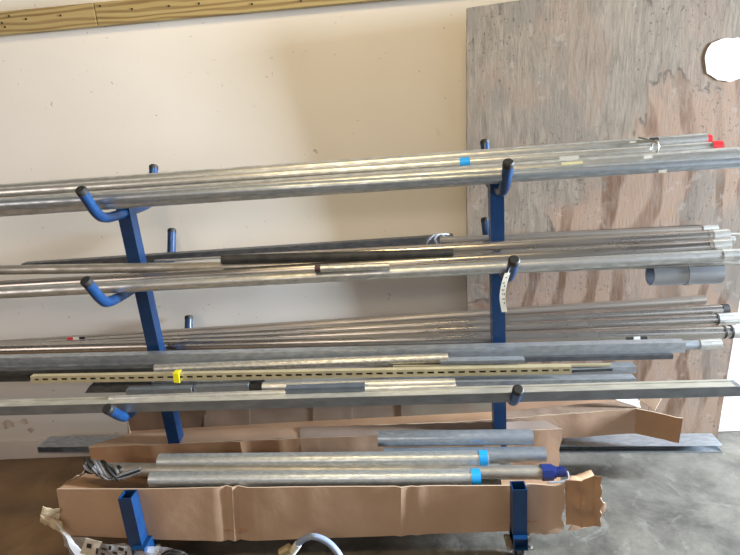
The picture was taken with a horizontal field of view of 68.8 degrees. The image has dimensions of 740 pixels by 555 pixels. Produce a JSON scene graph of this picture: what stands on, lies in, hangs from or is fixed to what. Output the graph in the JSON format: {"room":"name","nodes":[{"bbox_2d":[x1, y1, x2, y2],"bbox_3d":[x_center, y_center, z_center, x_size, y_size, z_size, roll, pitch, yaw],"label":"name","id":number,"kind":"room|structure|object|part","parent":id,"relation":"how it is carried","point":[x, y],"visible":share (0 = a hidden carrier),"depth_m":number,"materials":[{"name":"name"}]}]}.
{"room":"metal workshop","nodes":[
{"label":"metal workshop","id":0,"kind":"room"},
{"bbox_2d":[0,0,739,440],"bbox_3d":[1.496,-0.967,2.269,10.000,3.600,0.100,-3,16,4],"label":"wall","id":1,"kind":"structure","parent":0,"point":[384,78],"depth_m":2.42,"materials":[{"name":"paint"}]},
{"bbox_2d":[2,418,33,432],"bbox_3d":[-1.880,0.793,2.882,0.170,0.089,0.001,-3,16,4],"label":"wall patch","id":2,"kind":"object","parent":1,"relation":"attached to","point":[7,423],"depth_m":2.88,"materials":[{"name":"paint"}]},
{"bbox_2d":[0,3,100,36],"bbox_3d":[-1.709,-1.076,2.319,1.118,0.089,0.040,-3,16,4],"label":"wooden board","id":3,"kind":"object","parent":1,"relation":"attached to","point":[77,16],"visible":0.96,"depth_m":2.28,"materials":[{"name":"brown wood"}]},
{"bbox_2d":[94,0,392,26],"bbox_3d":[0.367,-1.199,2.184,3.044,0.089,0.040,-3,16,4],"label":"wooden board","id":4,"kind":"object","parent":1,"relation":"attached to","point":[119,12],"visible":1,"depth_m":2.24,"materials":[{"name":"brown wood"}]},
{"bbox_2d":[0,410,739,459],"bbox_3d":[1.623,0.721,2.689,10.000,0.112,0.012,-3,16,4],"label":"baseboard","id":5,"kind":"structure","parent":1,"relation":"attached to","point":[729,420],"depth_m":2.90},
{"bbox_2d":[0,431,739,554],"bbox_3d":[1.536,1.387,0.755,10.000,0.100,4.300,-3,16,4],"label":"floor","id":6,"kind":"structure","parent":0,"point":[657,503],"depth_m":2.23,"materials":[{"name":"concrete"}]},
{"bbox_2d":[54,520,126,554],"bbox_3d":[-0.930,1.073,2.044,0.531,0.322,0.078,-2,16,7],"label":"plastic bag","id":7,"kind":"object","parent":6,"relation":"on","point":[90,547],"visible":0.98,"depth_m":2.00,"materials":[{"name":"white plastic"}]},
{"bbox_2d":[161,549,187,554],"bbox_3d":[-0.732,1.062,2.015,0.118,0.097,0.029,-3,16,4],"label":"cable coil","id":8,"kind":"object","parent":6,"relation":"on","point":[169,550],"visible":1,"depth_m":2.01,"materials":[{"name":"black rubber"}]},
{"bbox_2d":[75,139,533,554],"bbox_3d":[-0.193,0.270,2.207,1.514,1.509,0.824,-3,16,4],"label":"rack","id":9,"kind":"object","parent":6,"relation":"on","point":[518,541],"visible":0.43,"depth_m":2.04,"materials":[{"name":"blue metal"}]},
{"bbox_3d":[-0.954,-0.262,1.936,0.037,0.139,0.263,-3,16,4],"label":"arm","id":10,"kind":"part","parent":9,"relation":"part of","materials":[{"name":"blue paint"}]},
{"bbox_3d":[-0.934,0.029,1.975,0.037,0.138,0.347,-3,16,4],"label":"arm","id":11,"kind":"part","parent":9,"relation":"part of","materials":[{"name":"blue paint"}]},
{"bbox_2d":[85,381,153,392],"bbox_3d":[-0.979,0.426,2.111,0.262,0.038,0.041,-3,16,4],"label":"channel","id":12,"kind":"object","parent":9,"relation":"on","point":[95,387],"visible":0.66,"depth_m":2.09,"materials":[{"name":"black metal"}]},
{"bbox_2d":[118,490,147,554],"bbox_3d":[-0.894,0.931,2.048,0.051,0.257,0.051,-3,16,4],"label":"socket","id":13,"kind":"object","parent":9,"relation":"attached to","point":[129,501],"depth_m":2.03,"materials":[{"name":"blue paint"}]},
{"bbox_3d":[-0.902,0.458,2.077,0.037,0.120,0.385,-3,16,4],"label":"arm","id":14,"kind":"part","parent":9,"relation":"part of","materials":[{"name":"blue paint"}]},
{"bbox_3d":[-0.940,-0.364,2.239,0.037,0.169,0.296,-3,16,4],"label":"arm","id":15,"kind":"part","parent":9,"relation":"part of","materials":[{"name":"blue paint"}]},
{"bbox_3d":[-0.866,1.060,2.084,0.095,0.005,0.075,-3,16,4],"label":"plate","id":16,"kind":"part","parent":9,"relation":"part of","materials":[{"name":"blue paint"}]},
{"bbox_2d":[126,385,193,394],"bbox_3d":[-0.804,0.433,2.071,0.256,0.026,0.030,-2,16,3],"label":"channel","id":17,"kind":"object","parent":9,"relation":"on","point":[167,389],"visible":0.84,"depth_m":2.06,"materials":[{"name":"grey metal"}]},
{"bbox_3d":[-0.917,-0.093,2.352,0.037,0.165,0.366,-3,16,4],"label":"arm","id":18,"kind":"part","parent":9,"relation":"part of","materials":[{"name":"blue paint"}]},
{"bbox_2d":[150,381,197,385],"bbox_3d":[-0.819,0.414,2.099,0.299,0.019,0.024,-3,16,4],"label":"bar","id":19,"kind":"object","parent":9,"relation":"on","point":[181,382],"visible":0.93,"depth_m":2.09,"materials":[{"name":"grey metal"}]},
{"bbox_2d":[154,256,220,261],"bbox_3d":[0.195,-0.119,2.148,2.160,0.009,0.016,-3,16,4],"label":"metal strip","id":20,"kind":"object","parent":9,"relation":"on","point":[198,258],"visible":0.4,"depth_m":2.20,"materials":[{"name":"silver metal"}]},
{"bbox_3d":[-0.884,0.320,2.478,0.037,0.165,0.383,-3,16,4],"label":"arm","id":21,"kind":"part","parent":9,"relation":"part of","materials":[{"name":"blue paint"}]},
{"bbox_2d":[193,380,250,392],"bbox_3d":[-0.564,0.422,2.069,0.211,0.036,0.041,-3,16,4],"label":"channel","id":22,"kind":"object","parent":9,"relation":"on","point":[237,385],"visible":0.64,"depth_m":2.05,"materials":[{"name":"grey metal"}]},
{"bbox_2d":[21,234,452,264],"bbox_3d":[-0.579,-0.105,2.303,1.856,0.034,0.042,-4,16,3],"label":"channel","id":23,"kind":"object","parent":9,"relation":"on","point":[425,239],"visible":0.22,"depth_m":2.28,"materials":[{"name":"silver metal"}]},
{"bbox_2d":[249,380,264,390],"bbox_3d":[-0.434,0.419,2.072,0.055,0.034,0.041,-4,16,4],"label":"channel","id":24,"kind":"object","parent":9,"relation":"on","point":[255,385],"visible":0.58,"depth_m":2.05,"materials":[{"name":"black metal"}]},
{"bbox_2d":[57,420,605,540],"bbox_3d":[-0.173,0.831,2.203,2.131,0.278,0.438,-3,16,4],"label":"cardboard box","id":25,"kind":"object","parent":9,"relation":"on","point":[88,503],"visible":0.7,"depth_m":2.05,"materials":[{"name":"brown cardboard"}]},
{"bbox_2d":[40,506,63,535],"bbox_3d":[-1.226,0.935,2.075,0.080,0.145,0.030,-9,16,-14],"label":"tape","id":26,"kind":"object","parent":25,"relation":"in","point":[48,515],"visible":0.96,"depth_m":2.07,"materials":[{"name":"beige paper"}]},
{"bbox_3d":[-1.218,0.867,2.241,0.031,0.201,0.320,-6,16,-5],"label":"panel","id":27,"kind":"part","parent":25,"relation":"part of","materials":[{"name":"cardboard"}]},
{"bbox_3d":[-0.858,0.913,2.075,0.701,0.262,0.018,-4,16,3],"label":"panel","id":28,"kind":"part","parent":25,"relation":"part of","materials":[{"name":"cardboard"}]},
{"bbox_3d":[-0.760,0.812,2.367,0.939,0.203,0.019,-3,16,4],"label":"panel","id":29,"kind":"part","parent":25,"relation":"part of","materials":[{"name":"cardboard"}]},
{"bbox_3d":[-0.214,0.911,2.207,2.035,0.007,0.315,-3,16,4],"label":"panel","id":30,"kind":"part","parent":25,"relation":"part of","materials":[{"name":"cardboard"}]},
{"bbox_3d":[0.091,0.867,2.017,1.249,0.241,0.022,-3,16,4],"label":"panel","id":31,"kind":"part","parent":25,"relation":"part of","materials":[{"name":"cardboard"}]},
{"bbox_3d":[0.257,0.753,2.303,1.101,0.204,0.011,-3,16,4],"label":"panel","id":32,"kind":"part","parent":25,"relation":"part of","materials":[{"name":"cardboard"}]},
{"bbox_3d":[-0.162,0.907,2.084,1.460,0.052,0.052,-3,16,4],"label":"pipe","id":33,"kind":"object","parent":25,"relation":"in","visible":0},
{"bbox_3d":[-0.161,0.851,2.073,1.390,0.052,0.052,-3,16,4],"label":"pipe","id":34,"kind":"object","parent":33,"relation":"on","visible":0},
{"bbox_2d":[148,468,480,486],"bbox_3d":[-0.217,0.762,2.050,1.260,0.101,0.060,-3,16,4],"label":"pipe","id":35,"kind":"object","parent":34,"relation":"on","point":[380,477],"visible":0.94,"depth_m":2.03,"materials":[{"name":"silver metal"}]},
{"bbox_3d":[-0.165,0.893,2.138,1.410,0.052,0.052,-3,16,4],"label":"pipe","id":36,"kind":"object","parent":25,"relation":"in","visible":0},
{"bbox_2d":[256,479,501,486],"bbox_3d":[-0.194,0.838,2.128,1.400,0.052,0.052,-3,16,4],"label":"pipe","id":37,"kind":"object","parent":36,"relation":"on","point":[483,481],"visible":0.09,"depth_m":2.07,"materials":[{"name":"grey metal"}]},
{"bbox_2d":[149,463,499,487],"bbox_3d":[-0.187,0.784,2.123,1.380,0.052,0.052,-3,16,4],"label":"pipe","id":38,"kind":"object","parent":37,"relation":"on","point":[497,463],"visible":0.11,"depth_m":2.14,"materials":[{"name":"silver metal"}]},
{"bbox_2d":[95,463,542,479],"bbox_3d":[-0.215,0.746,2.082,1.721,0.130,0.052,-3,16,4],"label":"pipe","id":39,"kind":"object","parent":38,"relation":"on","point":[490,472],"visible":0.49,"depth_m":2.06,"materials":[{"name":"silver metal"}]},
{"bbox_2d":[83,457,140,480],"bbox_3d":[-0.997,0.741,2.097,0.216,0.114,0.054,-3,16,4],"label":"cable bundle","id":40,"kind":"object","parent":39,"relation":"on","point":[92,466],"visible":0.98,"depth_m":2.08,"materials":[{"name":"grey metal"}]},
{"bbox_2d":[539,463,568,483],"bbox_3d":[0.694,0.731,2.028,0.101,0.062,0.065,-3,16,4],"label":"fitting","id":41,"kind":"object","parent":39,"relation":"attached to","point":[550,472],"visible":0.99,"depth_m":2.01,"materials":[{"name":"blue plastic"}]},
{"bbox_2d":[156,450,488,465],"bbox_3d":[-0.191,0.711,2.102,1.289,0.102,0.062,-3,16,4],"label":"pipe","id":42,"kind":"object","parent":38,"relation":"on","point":[469,457],"visible":0.89,"depth_m":2.08,"materials":[{"name":"silver metal"}]},
{"bbox_3d":[-0.167,0.878,2.191,1.360,0.052,0.052,-3,16,4],"label":"pipe","id":43,"kind":"object","parent":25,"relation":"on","visible":0},
{"bbox_3d":[-0.196,0.823,2.182,1.350,0.052,0.052,-3,16,4],"label":"pipe","id":44,"kind":"object","parent":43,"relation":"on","visible":0},
{"bbox_3d":[-0.190,0.769,2.176,1.330,0.052,0.052,-3,16,4],"label":"pipe","id":45,"kind":"object","parent":44,"relation":"on","visible":0},
{"bbox_2d":[384,447,546,462],"bbox_3d":[0.370,0.700,2.130,0.632,0.083,0.060,-3,16,4],"label":"pipe","id":46,"kind":"object","parent":45,"relation":"on","point":[496,454],"visible":0.56,"depth_m":2.10,"materials":[{"name":"silver metal"}]},
{"bbox_2d":[378,429,533,445],"bbox_3d":[0.337,0.640,2.155,0.612,0.082,0.061,-3,16,4],"label":"pipe","id":47,"kind":"object","parent":46,"relation":"on","point":[490,436],"visible":1,"depth_m":2.13,"materials":[{"name":"metal"}]},
{"bbox_2d":[0,353,673,367],"bbox_3d":[-0.383,0.340,2.146,3.067,0.023,0.036,-2,16,3],"label":"channel","id":48,"kind":"object","parent":9,"relation":"on","point":[636,356],"visible":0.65,"depth_m":2.06,"materials":[{"name":"grey metal"}]},
{"bbox_2d":[0,375,30,381],"bbox_3d":[-1.685,0.404,2.201,0.631,0.057,0.036,-3,16,4],"label":"channel","id":49,"kind":"object","parent":48,"relation":"attached to","point":[3,378],"visible":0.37,"depth_m":2.17,"materials":[{"name":"grey metal"}]},
{"bbox_2d":[0,339,685,366],"bbox_3d":[-0.360,0.308,2.153,3.123,0.042,0.039,-2,16,3],"label":"metal pipe","id":50,"kind":"object","parent":9,"relation":"on","point":[645,345],"visible":0.91,"depth_m":2.12,"materials":[{"name":"metal"}]},
{"bbox_2d":[684,338,722,349],"bbox_3d":[1.131,0.270,2.110,0.455,0.040,0.040,-3,16,4],"label":"conduit offcut","id":51,"kind":"object","parent":50,"relation":"attached to","point":[701,344],"visible":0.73,"depth_m":2.08,"materials":[{"name":"silver metal"}]},
{"bbox_2d":[0,295,706,341],"bbox_3d":[-0.351,0.221,2.469,3.625,0.080,0.042,-3,16,4],"label":"pipe","id":52,"kind":"object","parent":9,"relation":"on","point":[695,299],"visible":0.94,"depth_m":2.40,"materials":[{"name":"silver metal"}]},
{"bbox_2d":[0,140,723,197],"bbox_3d":[-0.239,-0.375,1.949,2.900,0.061,0.041,-3,16,4],"label":"pipe","id":53,"kind":"object","parent":9,"relation":"on","point":[347,169],"visible":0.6,"depth_m":1.93,"materials":[{"name":"silver metal"}]},
{"bbox_2d":[638,137,658,151],"bbox_3d":[0.951,-0.452,1.849,0.055,0.062,0.054,-3,16,4],"label":"clamp","id":54,"kind":"object","parent":53,"relation":"attached to","point":[652,141],"visible":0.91,"depth_m":1.84,"materials":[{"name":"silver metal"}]},
{"bbox_2d":[0,304,730,343],"bbox_3d":[-0.298,0.241,2.421,3.658,0.051,0.047,-3,16,4],"label":"pipe","id":55,"kind":"object","parent":9,"relation":"on","point":[717,308],"visible":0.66,"depth_m":2.35,"materials":[{"name":"grey metal"}]},
{"bbox_2d":[0,239,731,286],"bbox_3d":[-0.327,-0.025,1.976,3.155,0.056,0.045,-3,16,4],"label":"pipe","id":56,"kind":"object","parent":9,"relation":"on","point":[715,244],"visible":0.7,"depth_m":1.92,"materials":[{"name":"silver metal"}]},
{"bbox_2d":[0,261,338,274],"bbox_3d":[-0.728,-0.038,2.019,2.390,0.133,0.037,-3,16,5],"label":"pipe","id":57,"kind":"object","parent":56,"relation":"on","point":[172,266],"visible":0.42,"depth_m":2.02,"materials":[{"name":"silver metal"}]},
{"bbox_2d":[220,249,452,263],"bbox_3d":[-0.123,-0.076,1.959,0.844,0.065,0.035,-3,16,4],"label":"pipe","id":58,"kind":"object","parent":56,"relation":"on","point":[421,253],"visible":0.97,"depth_m":1.95,"materials":[{"name":"black metal"}]},
{"bbox_2d":[0,325,739,354],"bbox_3d":[-0.235,0.279,2.319,3.623,0.156,0.057,-3,16,4],"label":"pipe","id":59,"kind":"object","parent":9,"relation":"on","point":[729,331],"visible":0.99,"depth_m":2.28,"materials":[{"name":"grey metal"}]},
{"bbox_2d":[627,336,647,339],"bbox_3d":[1.097,0.250,2.219,0.082,0.011,0.003,-3,16,4],"label":"sticker","id":60,"kind":"object","parent":59,"relation":"attached to","point":[645,337],"visible":0.93,"depth_m":2.22,"materials":[{"name":"black"}]},
{"bbox_2d":[0,379,739,415],"bbox_3d":[-0.259,0.442,1.961,3.068,0.101,0.050,-3,16,4],"label":"metal bar","id":61,"kind":"object","parent":9,"relation":"on","point":[713,387],"visible":1,"depth_m":1.92,"materials":[{"name":"silver metal"}]},
{"bbox_2d":[108,390,285,399],"bbox_3d":[-0.638,0.436,1.993,0.664,0.022,0.021,-3,16,3],"label":"pipe","id":62,"kind":"object","parent":61,"relation":"on","point":[260,392],"visible":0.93,"depth_m":1.98,"materials":[{"name":"silver metal"}]},
{"bbox_2d":[285,382,364,393],"bbox_3d":[-0.163,0.403,1.971,0.291,0.020,0.034,-2,16,3],"label":"channel","id":63,"kind":"object","parent":61,"relation":"on","point":[356,386],"visible":0.99,"depth_m":1.96,"materials":[{"name":"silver metal"}]},
{"bbox_2d":[365,383,455,389],"bbox_3d":[0.146,0.399,1.955,0.329,0.024,0.024,-2,16,3],"label":"pipe","id":64,"kind":"object","parent":61,"relation":"on","point":[440,385],"visible":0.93,"depth_m":1.95,"materials":[{"name":"silver metal"}]},
{"bbox_2d":[0,248,739,298],"bbox_3d":[-0.234,-0.001,1.931,3.276,0.073,0.046,-3,16,4],"label":"pipe","id":65,"kind":"object","parent":9,"relation":"on","point":[721,255],"visible":1,"depth_m":1.90,"materials":[{"name":"silver metal"}]},
{"bbox_2d":[314,262,389,271],"bbox_3d":[-0.063,-0.036,1.892,0.262,0.031,0.026,-3,16,4],"label":"conduit offcut","id":66,"kind":"object","parent":65,"relation":"on","point":[384,265],"visible":1,"depth_m":1.88,"materials":[{"name":"silver metal"}]},
{"bbox_2d":[0,156,739,209],"bbox_3d":[-0.175,-0.314,1.860,3.303,0.040,0.038,-3,16,4],"label":"pipe","id":67,"kind":"object","parent":9,"relation":"on","point":[734,161],"visible":1,"depth_m":1.83,"materials":[{"name":"silver metal"}]},
{"bbox_2d":[561,161,582,164],"bbox_3d":[0.674,-0.382,1.801,0.070,0.008,0.003,-3,16,4],"label":"label","id":68,"kind":"object","parent":67,"relation":"attached to","point":[575,162],"visible":1,"depth_m":1.80,"materials":[{"name":"beige paper"}]},
{"bbox_2d":[0,147,739,216],"bbox_3d":[-0.416,-0.309,1.913,3.373,0.079,0.069,-3,16,3],"label":"pipe","id":69,"kind":"object","parent":9,"relation":"on","point":[728,151],"visible":0.52,"depth_m":1.87,"materials":[{"name":"silver metal"}]},
{"bbox_2d":[559,155,578,160],"bbox_3d":[0.663,-0.398,1.798,0.062,0.013,0.003,-3,16,4],"label":"label","id":70,"kind":"object","parent":69,"relation":"attached to","point":[576,156],"visible":1,"depth_m":1.80,"materials":[{"name":"white paper"}]},
{"bbox_2d":[9,312,739,343],"bbox_3d":[-0.256,0.257,2.371,3.666,0.088,0.050,-3,16,4],"label":"pipe","id":71,"kind":"object","parent":9,"relation":"on","point":[733,317],"visible":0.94,"depth_m":2.30,"materials":[{"name":"grey metal"}]},
{"bbox_2d":[67,337,84,339],"bbox_3d":[-1.338,0.277,2.458,0.082,0.011,0.003,-3,16,4],"label":"sticker","id":72,"kind":"object","parent":71,"relation":"attached to","point":[68,338],"visible":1,"depth_m":2.46,"materials":[{"name":"red"}]},
{"bbox_2d":[37,433,722,452],"bbox_3d":[-0.074,0.787,2.552,3.198,0.037,0.097,-2,16,7],"label":"stud","id":73,"kind":"object","parent":9,"relation":"on","point":[699,442],"visible":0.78,"depth_m":2.39,"materials":[{"name":"metal"}]},
{"bbox_2d":[62,446,691,448],"bbox_3d":[-0.073,0.784,2.562,2.978,0.024,0.061,-2,16,7],"label":"stud","id":74,"kind":"object","parent":73,"relation":"in","point":[560,446],"visible":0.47,"depth_m":2.40,"materials":[{"name":"metal"}]},
{"bbox_2d":[127,398,682,442],"bbox_3d":[0.046,0.695,2.498,2.587,0.272,0.295,-3,16,4],"label":"cardboard box","id":75,"kind":"object","parent":9,"relation":"on","point":[579,418],"visible":0.48,"depth_m":2.60,"materials":[{"name":"brown cardboard"}]},
{"bbox_3d":[-1.018,0.710,2.699,0.438,0.213,0.008,-3,16,4],"label":"panel","id":76,"kind":"part","parent":75,"relation":"part of","materials":[{"name":"cardboard"}]},
{"bbox_3d":[-0.711,0.688,2.678,0.261,0.189,0.007,-3,16,4],"label":"panel","id":77,"kind":"part","parent":75,"relation":"part of","materials":[{"name":"cardboard"}]},
{"bbox_3d":[-0.440,0.685,2.668,0.378,0.193,0.008,-3,16,4],"label":"panel","id":78,"kind":"part","parent":75,"relation":"part of","materials":[{"name":"cardboard"}]},
{"bbox_3d":[-0.043,0.722,2.541,2.360,0.036,0.220,-3,16,4],"label":"panel","id":79,"kind":"part","parent":75,"relation":"part of","materials":[{"name":"cardboard"}]},
{"bbox_3d":[-0.185,0.681,2.651,0.211,0.189,0.007,-3,16,4],"label":"panel","id":80,"kind":"part","parent":75,"relation":"part of","materials":[{"name":"cardboard"}]},
{"bbox_3d":[0.030,0.679,2.644,0.283,0.188,0.007,-3,16,4],"label":"panel","id":81,"kind":"part","parent":75,"relation":"part of","materials":[{"name":"cardboard"}]},
{"bbox_3d":[-0.359,0.739,2.446,1.482,0.121,0.010,-3,16,4],"label":"panel","id":82,"kind":"part","parent":75,"relation":"part of","materials":[{"name":"cardboard"}]},
{"bbox_3d":[0.392,0.673,2.620,0.493,0.197,0.007,-3,16,4],"label":"panel","id":83,"kind":"part","parent":75,"relation":"part of","materials":[{"name":"cardboard"}]},
{"bbox_3d":[0.765,0.658,2.369,0.783,0.151,0.010,-3,16,4],"label":"panel","id":84,"kind":"part","parent":75,"relation":"part of","materials":[{"name":"cardboard"}]},
{"bbox_3d":[0.957,0.645,2.586,0.663,0.184,0.009,-3,16,4],"label":"panel","id":85,"kind":"part","parent":75,"relation":"part of","materials":[{"name":"cardboard"}]},
{"bbox_3d":[0.496,-0.147,2.224,0.037,0.147,0.281,-3,16,4],"label":"arm","id":86,"kind":"part","parent":9,"relation":"part of","materials":[{"name":"blue paint"}]},
{"bbox_3d":[0.473,-0.439,2.132,0.037,0.181,0.262,-3,16,4],"label":"arm","id":87,"kind":"part","parent":9,"relation":"part of","materials":[{"name":"blue paint"}]},
{"bbox_2d":[253,229,730,254],"bbox_3d":[0.374,-0.107,1.993,1.819,0.065,0.050,-3,16,4],"label":"pipe","id":88,"kind":"object","parent":9,"relation":"on","point":[644,238],"visible":0.66,"depth_m":1.96,"materials":[{"name":"silver metal"}]},
{"bbox_2d":[730,236,735,242],"bbox_3d":[1.019,-0.122,1.993,0.624,0.027,0.026,-3,16,4],"label":"pipe","id":89,"kind":"object","parent":88,"relation":"attached to","point":[733,238],"visible":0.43,"depth_m":1.96,"materials":[{"name":"silver metal"}]},
{"bbox_3d":[0.462,-0.341,1.874,0.037,0.135,0.210,-3,16,4],"label":"arm","id":90,"kind":"part","parent":9,"relation":"part of","materials":[{"name":"blue paint"}]},
{"bbox_2d":[500,268,509,311],"bbox_3d":[0.452,0.041,1.806,0.039,0.153,0.018,-3,16,4],"label":"paper tag","id":91,"kind":"object","parent":9,"relation":"hanging from","point":[506,275],"visible":1,"depth_m":1.80,"materials":[{"name":"white paper"}]},
{"bbox_3d":[0.482,-0.044,1.914,0.037,0.120,0.293,-3,16,4],"label":"arm","id":92,"kind":"part","parent":9,"relation":"part of","materials":[{"name":"blue paint"}]},
{"bbox_2d":[380,362,636,378],"bbox_3d":[0.515,0.333,2.054,0.957,0.074,0.041,-2,16,3],"label":"channel","id":93,"kind":"object","parent":9,"relation":"on","point":[618,367],"depth_m":2.03,"materials":[{"name":"metal"}]},
{"bbox_2d":[440,356,524,364],"bbox_3d":[0.425,0.315,2.053,0.316,0.014,0.035,-2,16,3],"label":"channel","id":94,"kind":"object","parent":93,"relation":"on","point":[495,359],"visible":0.83,"depth_m":2.04,"materials":[{"name":"metal"}]},
{"bbox_2d":[153,353,447,371],"bbox_3d":[-0.276,0.334,2.097,1.150,0.038,0.037,-3,16,4],"label":"pipe","id":95,"kind":"object","parent":94,"relation":"on","point":[435,357],"visible":0.88,"depth_m":2.08,"materials":[{"name":"silver metal"}]},
{"bbox_2d":[0,365,153,374],"bbox_3d":[-1.413,0.374,2.158,1.136,0.054,0.030,-3,16,4],"label":"channel","id":96,"kind":"object","parent":95,"relation":"on","point":[121,368],"visible":0.89,"depth_m":2.13,"materials":[{"name":"grey metal"}]},
{"bbox_3d":[0.494,0.333,2.039,0.814,0.044,0.012,-3,16,4],"label":"metal strip","id":97,"kind":"part","parent":93,"relation":"part of","materials":[{"name":"silver metal"}]},
{"bbox_2d":[569,368,612,371],"bbox_3d":[0.811,0.347,2.028,0.191,0.010,0.012,-3,16,4],"label":"channel","id":98,"kind":"object","parent":93,"relation":"on","point":[611,369],"visible":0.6,"depth_m":2.02,"materials":[{"name":"grey metal"}]},
{"bbox_3d":[0.513,0.389,2.005,0.037,0.126,0.354,-3,16,4],"label":"arm","id":99,"kind":"part","parent":9,"relation":"part of","materials":[{"name":"blue paint"}]},
{"bbox_3d":[0.547,0.976,1.992,0.095,0.005,0.075,-3,16,4],"label":"plate","id":100,"kind":"part","parent":9,"relation":"part of","materials":[{"name":"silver metal"}]},
{"bbox_2d":[510,481,526,545],"bbox_3d":[0.538,0.856,1.958,0.051,0.238,0.051,-3,16,4],"label":"socket","id":101,"kind":"object","parent":9,"relation":"attached to","point":[518,490],"depth_m":1.94,"materials":[{"name":"blue paint"}]},
{"bbox_2d":[440,374,636,385],"bbox_3d":[0.617,0.382,2.006,0.710,0.040,0.041,-3,16,4],"label":"channel","id":102,"kind":"object","parent":9,"relation":"on","point":[595,378],"visible":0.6,"depth_m":1.99,"materials":[{"name":"metal"}]},
{"bbox_2d":[30,364,571,382],"bbox_3d":[-0.287,0.366,2.045,2.057,0.097,0.022,-3,16,4],"label":"slotted angle","id":103,"kind":"object","parent":102,"relation":"on","point":[556,368],"visible":1,"depth_m":2.04,"materials":[{"name":"yellow metal"}]},
{"bbox_2d":[173,370,180,382],"bbox_3d":[-0.735,0.378,2.064,0.026,0.043,0.027,-3,16,4],"label":"clip","id":104,"kind":"object","parent":103,"relation":"attached to","point":[176,377],"visible":1,"depth_m":2.05,"materials":[{"name":"yellow plastic"}]},
{"bbox_2d":[262,378,454,389],"bbox_3d":[-0.045,0.404,2.028,0.724,0.038,0.038,-2,16,3],"label":"pipe","id":105,"kind":"object","parent":102,"relation":"on","point":[265,385],"visible":0.5,"depth_m":2.02,"materials":[{"name":"silver metal"}]},
{"bbox_2d":[440,225,718,242],"bbox_3d":[0.834,-0.174,2.175,1.101,0.054,0.028,-4,16,3],"label":"pipe","id":106,"kind":"object","parent":9,"relation":"on","point":[522,236],"visible":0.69,"depth_m":2.16,"materials":[{"name":"silver metal"}]},
{"bbox_2d":[518,225,700,233],"bbox_3d":[0.710,-0.178,2.283,1.337,0.022,0.020,-3,16,3],"label":"channel","id":107,"kind":"object","parent":9,"relation":"on","point":[683,225],"visible":0.04,"depth_m":2.26,"materials":[{"name":"silver metal"}]},
{"bbox_2d":[500,262,739,273],"bbox_3d":[0.960,-0.037,1.900,0.993,0.014,0.013,-2,16,3],"label":"bar","id":108,"kind":"object","parent":9,"relation":"on","point":[715,263],"visible":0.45,"depth_m":1.89,"materials":[{"name":"silver metal"}]},
{"bbox_2d":[645,262,725,285],"bbox_3d":[1.118,-0.014,1.920,0.240,0.086,0.085,-3,16,4],"label":"coupling","id":109,"kind":"object","parent":108,"relation":"hanging from","point":[689,275],"visible":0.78,"depth_m":1.89,"materials":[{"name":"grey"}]},
{"bbox_3d":[-0.375,-0.352,1.985,3.068,0.052,0.052,-3,16,4],"label":"pipe","id":110,"kind":"object","parent":9,"relation":"on","visible":0},
{"bbox_2d":[0,133,712,187],"bbox_3d":[-0.359,-0.396,1.996,3.119,0.047,0.044,-3,16,4],"label":"pipe","id":111,"kind":"object","parent":110,"relation":"on","point":[701,137],"visible":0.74,"depth_m":1.94,"materials":[{"name":"silver metal"}]},
{"bbox_2d":[278,533,342,554],"bbox_3d":[-0.201,0.988,1.938,0.272,0.139,0.054,0,16,17],"label":"conduit","id":112,"kind":"object","parent":6,"relation":"on","point":[287,549],"visible":1,"depth_m":1.94,"materials":[{"name":"beige"}]},
{"bbox_2d":[466,0,739,436],"bbox_3d":[1.041,-0.170,2.380,1.258,2.072,0.095,-3,16,4],"label":"plywood sheet","id":113,"kind":"object","parent":6,"relation":"on","point":[539,72],"visible":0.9,"depth_m":2.21,"materials":[{"name":"brown wood"}]}
]}

